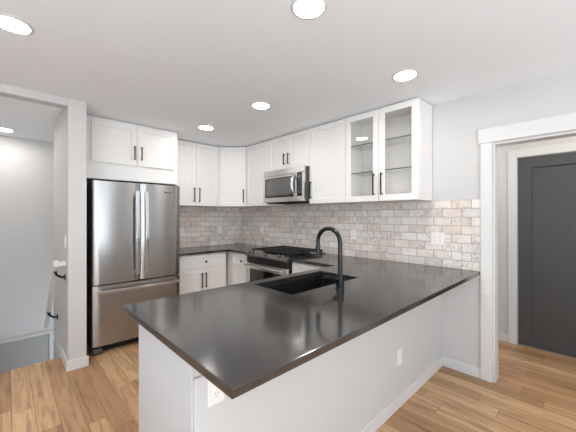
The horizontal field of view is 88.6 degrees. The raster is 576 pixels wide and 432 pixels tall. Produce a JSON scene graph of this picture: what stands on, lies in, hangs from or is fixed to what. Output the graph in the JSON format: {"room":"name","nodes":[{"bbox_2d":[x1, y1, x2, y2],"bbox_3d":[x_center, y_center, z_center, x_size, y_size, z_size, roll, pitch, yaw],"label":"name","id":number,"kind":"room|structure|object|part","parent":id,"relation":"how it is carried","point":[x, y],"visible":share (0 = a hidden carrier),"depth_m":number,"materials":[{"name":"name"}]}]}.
{"room":"kitchen","nodes":[
{"label":"kitchen","id":0,"kind":"room"},
{"bbox_2d":[0,135,53,372],"bbox_3d":[-3.597,1.016,4.102,2.220,4.145,0.120,0,0,-44],"label":"wall","id":1,"kind":"structure","parent":0,"point":[26,165],"depth_m":4.03,"materials":[{"name":"paint"}]},
{"bbox_2d":[0,329,54,359],"bbox_3d":[-3.549,2.359,4.051,1.980,1.460,0.020,0,0,-44],"label":"trim","id":2,"kind":"structure","parent":1,"relation":"attached to","point":[50,332],"depth_m":4.17,"materials":[{"name":"paint"}]},
{"bbox_2d":[0,357,60,374],"bbox_3d":[-2.635,1.409,2.495,1.155,0.049,0.030,0,0,-44],"label":"trim","id":3,"kind":"structure","parent":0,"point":[59,357],"depth_m":2.73,"materials":[{"name":"brown wood"}]},
{"bbox_2d":[0,83,67,108],"bbox_3d":[-2.431,-1.021,2.285,1.160,0.070,0.120,0,0,-44],"label":"wall header","id":4,"kind":"structure","parent":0,"point":[9,91],"depth_m":2.49,"materials":[{"name":"paint"}]},
{"bbox_2d":[54,335,60,358],"bbox_3d":[-2.425,2.214,3.219,0.143,1.750,0.775,0,0,-44],"label":"baseboard","id":5,"kind":"structure","parent":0,"point":[57,349],"depth_m":3.23,"materials":[{"name":"paint"}]},
{"bbox_2d":[55,98,86,360],"bbox_3d":[-2.264,0.167,3.052,0.140,2.445,1.000,0,0,-44],"label":"wall","id":6,"kind":"structure","parent":0,"point":[71,124],"depth_m":2.71,"materials":[{"name":"paint"}]},
{"bbox_2d":[44,260,65,327],"bbox_3d":[-2.384,0.827,3.007,0.095,0.850,0.880,0,0,-44],"label":"handrail","id":7,"kind":"object","parent":6,"relation":"attached to","point":[56,263],"visible":1,"depth_m":2.87,"materials":[{"name":"paint"}]},
{"bbox_2d":[61,348,88,371],"bbox_3d":[-2.042,1.343,2.819,0.168,0.092,0.384,0,0,-44],"label":"baseboard","id":8,"kind":"structure","parent":6,"relation":"attached to","point":[81,362],"depth_m":2.69,"materials":[{"name":"paint"}]},
{"bbox_2d":[54,124,235,336],"bbox_3d":[-1.738,0.167,4.327,2.660,2.445,0.120,0,0,-44],"label":"wall","id":9,"kind":"structure","parent":0,"point":[54,124],"depth_m":3.39,"materials":[{"name":"paint"}]},
{"bbox_2d":[87,115,176,184],"bbox_3d":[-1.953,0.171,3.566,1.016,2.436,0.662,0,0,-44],"label":"upper cabinet","id":10,"kind":"object","parent":9,"relation":"attached to","point":[117,151],"visible":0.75,"depth_m":3.33,"materials":[{"name":"paint"}]},
{"bbox_3d":[-1.891,-0.796,3.228,0.437,0.446,0.019,0,0,-44],"label":"door","id":11,"kind":"part","parent":10,"relation":"part of","materials":[{"name":"paint"}]},
{"bbox_3d":[-1.571,-0.796,3.533,0.440,0.446,0.019,0,0,-44],"label":"door","id":12,"kind":"part","parent":10,"relation":"part of","materials":[{"name":"paint"}]},
{"bbox_2d":[177,140,218,206],"bbox_3d":[-1.411,-0.594,4.299,0.768,0.898,0.346,0,0,-44],"label":"upper cabinet","id":13,"kind":"object","parent":9,"relation":"attached to","point":[197,164],"visible":0.83,"depth_m":4.22,"materials":[{"name":"paint"}]},
{"bbox_3d":[-1.458,-0.594,4.075,0.387,0.894,0.019,0,0,-44],"label":"door","id":14,"kind":"part","parent":13,"relation":"part of","materials":[{"name":"paint"}]},
{"bbox_3d":[-1.182,-0.594,4.339,0.369,0.894,0.019,0,0,-44],"label":"door","id":15,"kind":"part","parent":13,"relation":"part of","materials":[{"name":"paint"}]},
{"bbox_2d":[180,206,240,247],"bbox_3d":[-1.319,0.191,4.636,1.366,0.669,0.010,0,0,-44],"label":"backsplash","id":16,"kind":"structure","parent":9,"relation":"attached to","point":[200,225],"depth_m":4.70,"materials":[{"name":"tile"}]},
{"bbox_2d":[0,0,575,146],"bbox_3d":[-0.185,-1.086,1.248,6.780,0.060,8.720,0,0,-44],"label":"ceiling","id":17,"kind":"structure","parent":0,"point":[177,66],"depth_m":1.94,"materials":[{"name":"paint"}]},
{"bbox_2d":[0,127,13,131],"bbox_3d":[-3.463,-1.052,3.597,0.188,0.006,0.188,0,0,-44],"label":"recessed light","id":18,"kind":"object","parent":17,"relation":"in","point":[1,128],"visible":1,"depth_m":3.62,"materials":[{"name":"white plastic"}]},
{"bbox_2d":[0,13,34,34],"bbox_3d":[-1.517,-1.052,1.622,0.188,0.006,0.188,0,0,-44],"label":"recessed light","id":19,"kind":"object","parent":17,"relation":"in","point":[8,22],"visible":1,"depth_m":1.62,"materials":[{"name":"white plastic"}]},
{"bbox_2d":[0,16,29,32],"bbox_3d":[-1.517,-1.052,1.622,0.152,0.006,0.152,0,0,-44],"label":"diffuser","id":20,"kind":"object","parent":19,"relation":"attached to","point":[13,24],"depth_m":1.62,"materials":[{"name":"white plastic"}]},
{"bbox_2d":[198,125,213,129],"bbox_3d":[-0.978,-1.052,3.515,0.188,0.006,0.188,0,0,-44],"label":"recessed light","id":21,"kind":"object","parent":17,"relation":"in","point":[204,127],"visible":1,"depth_m":3.50,"materials":[{"name":"white plastic"}]},
{"bbox_2d":[199,126,211,129],"bbox_3d":[-0.978,-1.052,3.515,0.152,0.006,0.152,0,0,-44],"label":"diffuser","id":22,"kind":"object","parent":21,"relation":"attached to","point":[201,127],"depth_m":3.50,"materials":[{"name":"white plastic"}]},
{"bbox_2d":[251,102,270,108],"bbox_3d":[-0.257,-1.052,2.813,0.188,0.006,0.188,0,0,-44],"label":"recessed light","id":23,"kind":"object","parent":17,"relation":"in","point":[258,105],"visible":1,"depth_m":2.80,"materials":[{"name":"white plastic"}]},
{"bbox_2d":[253,103,268,108],"bbox_3d":[-0.257,-1.052,2.813,0.152,0.006,0.152,0,0,-44],"label":"diffuser","id":24,"kind":"object","parent":23,"relation":"attached to","point":[255,105],"depth_m":2.80,"materials":[{"name":"white plastic"}]},
{"bbox_2d":[290,0,327,19],"bbox_3d":[0.106,-1.052,1.489,0.188,0.006,0.188,0,0,-44],"label":"recessed light","id":25,"kind":"object","parent":17,"relation":"in","point":[304,9],"visible":1,"depth_m":1.49,"materials":[{"name":"white plastic"}]},
{"bbox_2d":[392,69,418,80],"bbox_3d":[0.878,-1.052,2.211,0.188,0.006,0.188,0,0,-44],"label":"recessed light","id":26,"kind":"object","parent":17,"relation":"in","point":[407,74],"visible":1,"depth_m":2.20,"materials":[{"name":"white plastic"}]},
{"bbox_2d":[394,71,415,80],"bbox_3d":[0.878,-1.052,2.211,0.152,0.006,0.152,0,0,-44],"label":"diffuser","id":27,"kind":"object","parent":26,"relation":"attached to","point":[400,75],"depth_m":2.20,"materials":[{"name":"white plastic"}]},
{"bbox_2d":[0,340,575,431],"bbox_3d":[0.201,1.414,0.843,6.780,0.050,7.600,0,0,-44],"label":"floor","id":28,"kind":"structure","parent":0,"point":[534,390],"depth_m":2.26,"materials":[{"name":"brown wood"}]},
{"bbox_2d":[87,179,179,355],"bbox_3d":[-1.855,0.510,3.471,0.882,1.753,0.878,0,0,-44],"label":"refrigerator","id":29,"kind":"object","parent":28,"relation":"on","point":[133,229],"visible":0.91,"depth_m":3.11,"materials":[{"name":"metal"}]},
{"bbox_3d":[-1.785,0.168,3.075,0.438,1.042,0.077,0,0,-44],"label":"door","id":30,"kind":"part","parent":29,"relation":"part of","materials":[{"name":"metal"}]},
{"bbox_3d":[-1.624,1.002,3.228,0.882,0.603,0.077,0,0,-44],"label":"freezer drawer","id":31,"kind":"part","parent":29,"relation":"part of","materials":[{"name":"metal"}]},
{"bbox_3d":[-1.609,0.179,3.154,0.034,0.890,0.070,0,0,-44],"label":"handle","id":32,"kind":"part","parent":29,"relation":"part of","materials":[{"name":"metal"}]},
{"bbox_3d":[-1.542,0.179,3.218,0.034,0.890,0.070,0,0,-44],"label":"handle","id":33,"kind":"part","parent":29,"relation":"part of","materials":[{"name":"metal"}]},
{"bbox_3d":[-1.464,0.168,3.381,0.438,1.042,0.077,0,0,-44],"label":"door","id":34,"kind":"part","parent":29,"relation":"part of","materials":[{"name":"metal"}]},
{"bbox_2d":[139,324,192,431],"bbox_3d":[-0.308,0.948,1.538,0.714,0.883,0.638,0,0,-44],"label":"base cabinet","id":35,"kind":"object","parent":28,"relation":"on","point":[165,379],"visible":0.06,"depth_m":1.27,"materials":[{"name":"paint"}]},
{"bbox_2d":[123,254,479,398],"bbox_3d":[0.165,0.490,2.272,2.479,0.030,1.679,0,0,-44],"label":"countertop","id":36,"kind":"structure","parent":35,"relation":"on","point":[241,337],"depth_m":1.42,"materials":[{"name":"grey stone"}]},
{"bbox_2d":[262,274,349,294],"bbox_3d":[0.155,0.623,2.170,0.750,0.233,0.405,0,0,-44],"label":"sink","id":37,"kind":"object","parent":36,"relation":"in","point":[300,285],"visible":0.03,"depth_m":2.39,"materials":[{"name":"black"}]},
{"bbox_2d":[316,226,344,288],"bbox_3d":[0.288,0.273,1.994,0.164,0.404,0.232,0,0,-7],"label":"faucet","id":38,"kind":"object","parent":36,"relation":"on","point":[339,279],"visible":1,"depth_m":1.94,"materials":[{"name":"black metal"}]},
{"bbox_3d":[0.278,0.229,2.015,0.029,0.316,0.220,0,0,-44],"label":"spout","id":39,"kind":"part","parent":38,"relation":"part of","materials":[{"name":"black metal"}]},
{"bbox_3d":[0.280,0.408,1.898,0.121,0.052,0.038,0,0,-34],"label":"lever","id":40,"kind":"part","parent":38,"relation":"part of","materials":[{"name":"black metal"}]},
{"bbox_2d":[179,252,225,294],"bbox_3d":[-1.330,0.948,4.173,0.712,0.883,0.642,0,0,-44],"label":"base cabinet","id":41,"kind":"object","parent":28,"relation":"on","point":[199,272],"visible":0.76,"depth_m":3.95,"materials":[{"name":"paint"}]},
{"bbox_3d":[-1.270,0.990,3.848,0.346,0.578,0.019,0,0,-44],"label":"door","id":42,"kind":"part","parent":41,"relation":"part of","materials":[{"name":"paint"}]},
{"bbox_3d":[-1.143,0.608,3.969,0.696,0.169,0.019,0,0,-44],"label":"drawer","id":43,"kind":"part","parent":41,"relation":"part of","materials":[{"name":"paint"}]},
{"bbox_3d":[-1.016,0.990,4.089,0.346,0.578,0.019,0,0,-44],"label":"door","id":44,"kind":"part","parent":41,"relation":"part of","materials":[{"name":"paint"}]},
{"bbox_2d":[226,251,246,285],"bbox_3d":[-0.666,0.948,4.473,0.642,0.883,1.121,0,0,-44],"label":"base cabinet","id":45,"kind":"object","parent":28,"relation":"on","point":[235,269],"visible":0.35,"depth_m":4.14,"materials":[{"name":"paint"}]},
{"bbox_2d":[180,243,265,255],"bbox_3d":[-0.928,0.490,4.225,1.365,0.030,1.124,0,0,-44],"label":"countertop","id":46,"kind":"structure","parent":45,"relation":"on","point":[238,248],"depth_m":4.18,"materials":[{"name":"grey stone"}]},
{"bbox_3d":[-0.636,0.990,4.040,0.019,0.578,0.444,0,0,-44],"label":"door","id":47,"kind":"part","parent":45,"relation":"part of","materials":[{"name":"paint"}]},
{"bbox_3d":[-0.636,0.608,4.040,0.019,0.169,0.444,0,0,-44],"label":"drawer","id":48,"kind":"part","parent":45,"relation":"part of","materials":[{"name":"paint"}]},
{"bbox_2d":[243,245,325,283],"bbox_3d":[-0.058,0.889,3.748,0.758,0.939,0.760,0,0,-44],"label":"gas range","id":49,"kind":"object","parent":28,"relation":"on","point":[274,261],"visible":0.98,"depth_m":3.58,"materials":[{"name":"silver metal"}]},
{"bbox_3d":[-0.306,0.617,3.511,0.072,0.027,0.701,0,0,-44],"label":"handle","id":50,"kind":"part","parent":49,"relation":"part of","materials":[{"name":"metal"}]},
{"bbox_3d":[-0.265,0.896,3.551,0.044,0.606,0.752,0,0,-44],"label":"oven door","id":51,"kind":"part","parent":49,"relation":"part of","materials":[{"name":"metal"}]},
{"bbox_3d":[-0.265,0.488,3.551,0.075,0.058,0.760,0,0,-44],"label":"control panel","id":52,"kind":"part","parent":49,"relation":"part of","materials":[{"name":"metal"}]},
{"bbox_3d":[-0.261,0.555,3.555,0.034,0.068,0.752,0,0,-44],"label":"vent panel","id":53,"kind":"part","parent":49,"relation":"part of","materials":[{"name":"black metal"}]},
{"bbox_2d":[254,251,325,258],"bbox_3d":[-0.010,0.480,3.793,0.626,0.026,0.760,0,0,-44],"label":"cooktop","id":54,"kind":"object","parent":49,"relation":"in","point":[259,252],"depth_m":3.58,"materials":[{"name":"black metal"}]},
{"bbox_2d":[292,262,323,279],"bbox_3d":[0.470,0.948,3.281,0.642,0.883,0.640,0,0,-44],"label":"base cabinet","id":55,"kind":"object","parent":28,"relation":"on","point":[297,267],"visible":0.04,"depth_m":3.21,"materials":[{"name":"paint"}]},
{"bbox_3d":[0.264,0.608,3.096,0.019,0.169,0.613,0,0,-44],"label":"drawer","id":56,"kind":"part","parent":55,"relation":"part of","materials":[{"name":"paint"}]},
{"bbox_2d":[193,294,441,431],"bbox_3d":[0.514,0.948,1.942,2.448,0.882,0.100,0,0,-44],"label":"wall","id":57,"kind":"structure","parent":0,"point":[343,388],"depth_m":1.67,"materials":[{"name":"paint"}]},
{"bbox_2d":[208,380,223,407],"bbox_3d":[-0.271,0.654,1.118,0.070,0.114,0.009,0,0,-44],"label":"wall outlet","id":58,"kind":"object","parent":57,"relation":"attached to","point":[215,395],"visible":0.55,"depth_m":1.11,"materials":[{"name":"white plastic"}]},
{"bbox_2d":[213,384,220,399],"bbox_3d":[-0.269,0.654,1.116,0.034,0.068,0.002,0,0,-44],"label":"receptacle","id":59,"kind":"object","parent":58,"relation":"attached to","point":[216,391],"depth_m":1.11,"materials":[{"name":"white plastic"}]},
{"bbox_2d":[397,348,401,365],"bbox_3d":[0.815,1.029,2.153,0.070,0.114,0.009,0,0,-44],"label":"wall outlet","id":60,"kind":"object","parent":57,"relation":"attached to","point":[399,352],"visible":1,"depth_m":2.14,"materials":[{"name":"white plastic"}]},
{"bbox_2d":[358,357,442,431],"bbox_3d":[0.546,1.347,1.894,2.441,0.085,0.014,0,0,-44],"label":"baseboard","id":61,"kind":"structure","parent":57,"relation":"attached to","point":[393,406],"depth_m":2.14,"materials":[{"name":"paint"}]},
{"bbox_2d":[244,68,575,381],"bbox_3d":[1.844,0.167,2.409,0.120,2.445,7.600,0,0,-44],"label":"wall","id":62,"kind":"structure","parent":0,"point":[456,123],"depth_m":2.58,"materials":[{"name":"paint"}]},
{"bbox_2d":[218,147,249,207],"bbox_3d":[-0.830,-0.594,4.676,0.598,0.898,0.604,0,0,-44],"label":"upper cabinet","id":63,"kind":"object","parent":62,"relation":"attached to","point":[232,160],"visible":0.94,"depth_m":4.46,"materials":[{"name":"paint"}]},
{"bbox_2d":[246,141,284,206],"bbox_3d":[-0.353,-0.594,4.358,0.346,0.898,0.526,0,0,-44],"label":"upper cabinet","id":64,"kind":"object","parent":62,"relation":"attached to","point":[257,154],"visible":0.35,"depth_m":4.28,"materials":[{"name":"paint"}]},
{"bbox_3d":[-0.445,-0.594,4.266,0.019,0.894,0.516,0,0,-44],"label":"door","id":65,"kind":"part","parent":64,"relation":"part of","materials":[{"name":"paint"}]},
{"bbox_2d":[268,129,309,171],"bbox_3d":[0.092,-0.820,3.891,0.346,0.447,0.762,0,0,-44],"label":"upper cabinet","id":66,"kind":"object","parent":62,"relation":"attached to","point":[292,150],"visible":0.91,"depth_m":3.76,"materials":[{"name":"paint"}]},
{"bbox_3d":[-0.135,-0.820,3.942,0.019,0.443,0.372,0,0,-44],"label":"door","id":67,"kind":"part","parent":66,"relation":"part of","materials":[{"name":"paint"}]},
{"bbox_2d":[263,166,309,203],"bbox_3d":[0.046,-0.380,3.848,0.469,0.427,0.752,0,0,-44],"label":"microwave","id":68,"kind":"object","parent":66,"relation":"attached to","point":[288,185],"visible":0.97,"depth_m":3.67,"materials":[{"name":"metal"}]},
{"bbox_3d":[-0.104,-0.348,3.785,0.029,0.341,0.636,0,0,-44],"label":"door","id":69,"kind":"part","parent":68,"relation":"part of","materials":[{"name":"metal"}]},
{"bbox_3d":[-0.064,-0.557,3.743,0.029,0.072,0.752,0,0,-44],"label":"vent panel","id":70,"kind":"part","parent":68,"relation":"part of","materials":[{"name":"metal"}]},
{"bbox_3d":[0.080,-0.172,3.880,0.345,0.011,0.712,0,0,-44],"label":"vent plate","id":71,"kind":"part","parent":68,"relation":"part of","materials":[{"name":"metal"}]},
{"bbox_3d":[0.061,-0.377,3.549,0.078,0.283,0.034,0,0,-44],"label":"handle","id":72,"kind":"part","parent":68,"relation":"part of","materials":[{"name":"metal"}]},
{"bbox_3d":[0.147,-0.380,3.524,0.026,0.279,0.084,0,0,-44],"label":"control panel","id":73,"kind":"part","parent":68,"relation":"part of","materials":[{"name":"black glass"}]},
{"bbox_3d":[0.157,-0.348,3.512,0.029,0.341,0.114,0,0,-44],"label":"frame","id":74,"kind":"part","parent":68,"relation":"part of","materials":[{"name":"metal"}]},
{"bbox_3d":[0.128,-0.820,3.666,0.019,0.443,0.382,0,0,-44],"label":"door","id":75,"kind":"part","parent":66,"relation":"part of","materials":[{"name":"paint"}]},
{"bbox_2d":[309,119,354,204],"bbox_3d":[0.534,-0.594,3.428,0.346,0.898,0.516,0,0,-44],"label":"upper cabinet","id":76,"kind":"object","parent":62,"relation":"attached to","point":[327,184],"visible":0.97,"depth_m":3.32,"materials":[{"name":"paint"}]},
{"bbox_2d":[241,199,479,276],"bbox_3d":[0.411,0.191,3.818,0.010,0.669,3.582,0,0,-44],"label":"backsplash","id":77,"kind":"structure","parent":62,"relation":"attached to","point":[388,231],"depth_m":3.17,"materials":[{"name":"tile"}]},
{"bbox_2d":[351,229,355,238],"bbox_3d":[0.760,0.213,3.437,0.009,0.114,0.070,0,0,-44],"label":"wall outlet","id":78,"kind":"object","parent":77,"relation":"attached to","point":[353,231],"visible":1,"depth_m":3.43,"materials":[{"name":"white plastic"}]},
{"bbox_2d":[431,232,443,244],"bbox_3d":[1.401,0.211,2.765,0.009,0.114,0.116,0,0,-44],"label":"wall outlet","id":79,"kind":"object","parent":77,"relation":"attached to","point":[437,238],"visible":1,"depth_m":2.76,"materials":[{"name":"white plastic"}]},
{"bbox_2d":[346,98,431,202],"bbox_3d":[0.978,-0.594,2.962,0.346,0.898,0.770,0,0,-44],"label":"upper cabinet","id":80,"kind":"object","parent":62,"relation":"attached to","point":[389,148],"visible":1,"depth_m":2.96,"materials":[{"name":"paint"}]},
{"bbox_3d":[0.751,-0.594,3.012,0.019,0.894,0.381,0,0,-44],"label":"door","id":81,"kind":"part","parent":80,"relation":"part of","materials":[{"name":"paint"}]},
{"bbox_3d":[0.836,-0.310,2.885,0.034,0.214,0.012,0,0,-44],"label":"handle","id":82,"kind":"part","parent":80,"relation":"part of","materials":[{"name":"black metal"}]},
{"bbox_3d":[1.017,-0.594,2.733,0.019,0.894,0.381,0,0,-44],"label":"door","id":83,"kind":"part","parent":80,"relation":"part of","materials":[{"name":"paint"}]},
{"bbox_2d":[443,357,479,377],"bbox_3d":[1.543,1.347,2.628,0.014,0.085,0.297,0,0,-44],"label":"baseboard","id":84,"kind":"structure","parent":62,"relation":"attached to","point":[471,370],"depth_m":2.62,"materials":[{"name":"paint"}]},
{"bbox_2d":[478,112,575,382],"bbox_3d":[2.029,0.326,2.110,0.024,2.126,1.153,0,0,-44],"label":"trim","id":85,"kind":"structure","parent":62,"relation":"attached to","point":[564,122],"depth_m":2.47,"materials":[{"name":"paint"}]},
{"bbox_2d":[493,131,575,382],"bbox_3d":[2.083,0.392,2.158,0.120,1.995,0.948,0,0,-44],"label":"trim","id":86,"kind":"structure","parent":62,"relation":"attached to","point":[567,134],"depth_m":2.46,"materials":[{"name":"paint"}]},
{"bbox_2d":[498,136,575,343],"bbox_3d":[2.749,0.167,2.995,0.120,2.445,2.800,0,0,-44],"label":"wall","id":87,"kind":"structure","parent":0,"point":[503,150],"depth_m":3.27,"materials":[{"name":"paint"}]},
{"bbox_2d":[498,332,507,341],"bbox_3d":[2.119,1.347,3.560,0.014,0.085,0.872,0,0,-44],"label":"baseboard","id":88,"kind":"structure","parent":87,"relation":"attached to","point":[501,336],"depth_m":3.27,"materials":[{"name":"paint"}]},
{"bbox_2d":[508,142,575,344],"bbox_3d":[2.761,0.335,2.883,0.018,2.108,0.993,0,0,-44],"label":"trim","id":89,"kind":"structure","parent":87,"relation":"attached to","point":[513,155],"depth_m":3.20,"materials":[{"name":"paint"}]},
{"bbox_2d":[518,152,575,357],"bbox_3d":[2.759,0.378,2.881,0.105,1.998,0.821,0,0,-44],"label":"door","id":90,"kind":"structure","parent":87,"relation":"in","point":[546,184],"depth_m":3.03,"materials":[{"name":"grey paint"}]},
{"bbox_2d":[518,343,575,358],"bbox_3d":[2.786,1.384,2.906,0.050,0.010,0.821,0,0,-44],"label":"trim","id":91,"kind":"structure","parent":87,"relation":"attached to","point":[518,343],"depth_m":3.00,"materials":[{"name":"silver metal"}]}
]}

